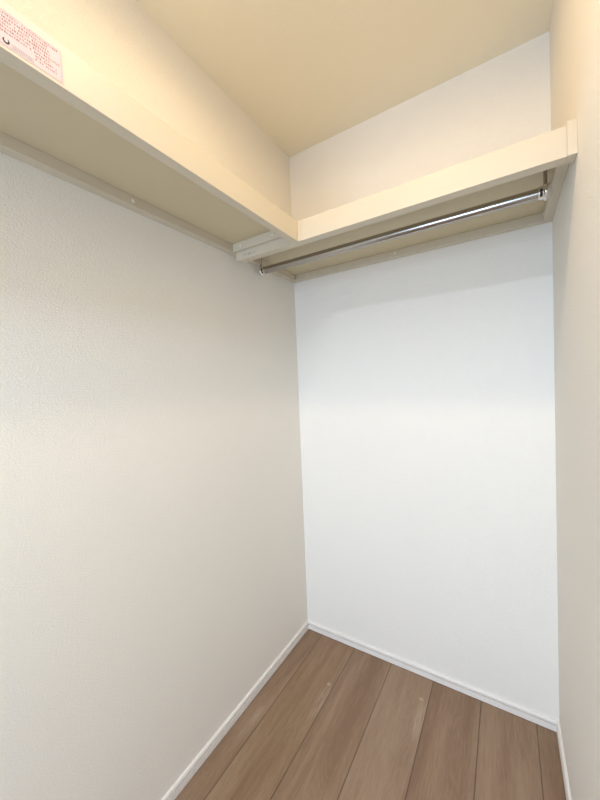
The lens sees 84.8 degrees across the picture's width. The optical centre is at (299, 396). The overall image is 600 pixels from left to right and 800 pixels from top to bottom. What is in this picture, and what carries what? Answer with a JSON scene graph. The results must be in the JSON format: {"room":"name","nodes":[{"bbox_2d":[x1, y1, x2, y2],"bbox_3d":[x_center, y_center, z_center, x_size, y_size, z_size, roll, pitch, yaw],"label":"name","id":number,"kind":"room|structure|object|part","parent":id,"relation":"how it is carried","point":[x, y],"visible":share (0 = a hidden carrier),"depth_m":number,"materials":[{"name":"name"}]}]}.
{"room":"walk-in closet","nodes":[
{"label":"walk-in closet","id":0,"kind":"room"},
{"bbox_2d":[0,0,307,799],"bbox_3d":[-0.539,0.053,0.920,0.100,2.400,1.850,-1,2,32],"label":"wall","id":1,"kind":"structure","parent":0,"point":[153,565],"depth_m":0.93,"materials":[{"name":"white paint"}]},
{"bbox_2d":[0,0,297,253],"bbox_3d":[-0.509,-0.520,0.598,0.312,0.068,1.394,-1,2,32],"label":"closet shelf","id":2,"kind":"object","parent":1,"relation":"attached to","point":[60,117],"visible":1,"depth_m":0.71,"materials":[{"name":"beige painted wood"}]},
{"bbox_3d":[-0.630,-0.530,0.673,0.027,0.028,1.394,-1,2,32],"label":"rail","id":3,"kind":"part","parent":2,"relation":"part of","materials":[{"name":"beige wood"}]},
{"bbox_3d":[-0.143,-0.565,1.182,0.258,0.030,0.012,-1,2,32],"label":"rail","id":4,"kind":"part","parent":2,"relation":"part of","materials":[{"name":"beige wood"}]},
{"bbox_2d":[161,620,308,799],"bbox_3d":[-0.445,1.231,0.930,0.009,0.039,1.850,-1,2,32],"label":"baseboard","id":5,"kind":"structure","parent":1,"relation":"attached to","point":[174,791],"depth_m":1.22,"materials":[{"name":"white"}]},
{"bbox_2d":[134,0,552,157],"bbox_3d":[-0.545,-1.161,-0.181,3.100,0.100,3.800,-1,2,32],"label":"ceiling","id":6,"kind":"structure","parent":0,"point":[306,72],"depth_m":1.11,"materials":[{"name":"beige paint"}]},
{"bbox_2d":[175,629,565,799],"bbox_3d":[-0.444,1.335,-0.098,3.100,0.100,3.800,-1,2,32],"label":"floor","id":7,"kind":"structure","parent":0,"point":[336,720],"depth_m":1.15,"materials":[{"name":"brown wood"}]},
{"bbox_2d":[289,31,558,720],"bbox_3d":[0.460,-0.004,1.443,1.238,2.400,0.100,-1,2,32],"label":"wall","id":8,"kind":"structure","parent":0,"point":[426,380],"depth_m":1.32,"materials":[{"name":"white paint"}]},
{"bbox_2d":[230,118,577,282],"bbox_3d":[0.285,-0.575,1.182,1.038,0.076,0.471,-1,2,32],"label":"closet shelf","id":9,"kind":"object","parent":8,"relation":"attached to","point":[517,168],"visible":0.98,"depth_m":1.03,"materials":[{"name":"beige wood"}]},
{"bbox_3d":[-0.146,-0.575,1.445,0.027,0.028,0.429,-1,2,32],"label":"rail","id":10,"kind":"part","parent":9,"relation":"part of","materials":[{"name":"beige wood"}]},
{"bbox_3d":[-0.003,-0.556,1.094,0.019,0.067,0.015,-1,2,32],"label":"corner trim","id":11,"kind":"part","parent":9,"relation":"part of","materials":[{"name":"beige wood"}]},
{"bbox_2d":[258,170,552,275],"bbox_3d":[0.248,-0.557,1.136,0.996,0.075,0.043,-1,2,32],"label":"clothes rod","id":12,"kind":"object","parent":9,"relation":"hanging from","point":[544,192],"visible":1,"depth_m":1.03,"materials":[{"name":"silver metal"}]},
{"bbox_2d":[258,266,265,275],"bbox_3d":[-0.160,-0.533,1.393,0.032,0.043,0.043,-1,2,32],"label":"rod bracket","id":13,"kind":"object","parent":12,"relation":"attached to","point":[262,269],"depth_m":1.38,"materials":[{"name":"silver metal"}]},
{"bbox_2d":[538,183,552,200],"bbox_3d":[0.657,-0.549,0.880,0.032,0.043,0.043,-1,2,32],"label":"rod bracket","id":14,"kind":"object","parent":12,"relation":"attached to","point":[545,191],"depth_m":0.87,"materials":[{"name":"silver metal"}]},
{"bbox_3d":[0.656,-0.585,0.878,0.010,0.035,0.010,-1,2,32],"label":"hanger post","id":15,"kind":"part","parent":12,"relation":"part of","materials":[{"name":"silver metal"}]},
{"bbox_3d":[0.403,-0.595,1.369,1.038,0.028,0.027,-1,2,32],"label":"rail","id":16,"kind":"part","parent":9,"relation":"part of","materials":[{"name":"beige wood"}]},
{"bbox_3d":[0.718,-0.593,0.922,0.027,0.028,0.396,-1,2,32],"label":"rail","id":17,"kind":"part","parent":9,"relation":"part of","materials":[{"name":"beige wood"}]},
{"bbox_2d":[308,620,557,731],"bbox_3d":[0.478,1.177,1.436,1.038,0.039,0.009,-1,2,32],"label":"baseboard","id":18,"kind":"structure","parent":8,"relation":"attached to","point":[545,721],"depth_m":1.36,"materials":[{"name":"white wood"}]},
{"bbox_2d":[550,0,599,799],"bbox_3d":[0.425,0.035,0.315,0.100,2.400,1.850,-1,2,32],"label":"wall","id":19,"kind":"structure","parent":0,"point":[575,24],"depth_m":0.76,"materials":[{"name":"white paint"}]},
{"bbox_2d":[556,721,571,799],"bbox_3d":[0.426,1.215,0.384,0.009,0.039,1.850,-1,2,32],"label":"baseboard","id":20,"kind":"structure","parent":19,"relation":"attached to","point":[559,736],"depth_m":1.04,"materials":[{"name":"white"}]}
]}

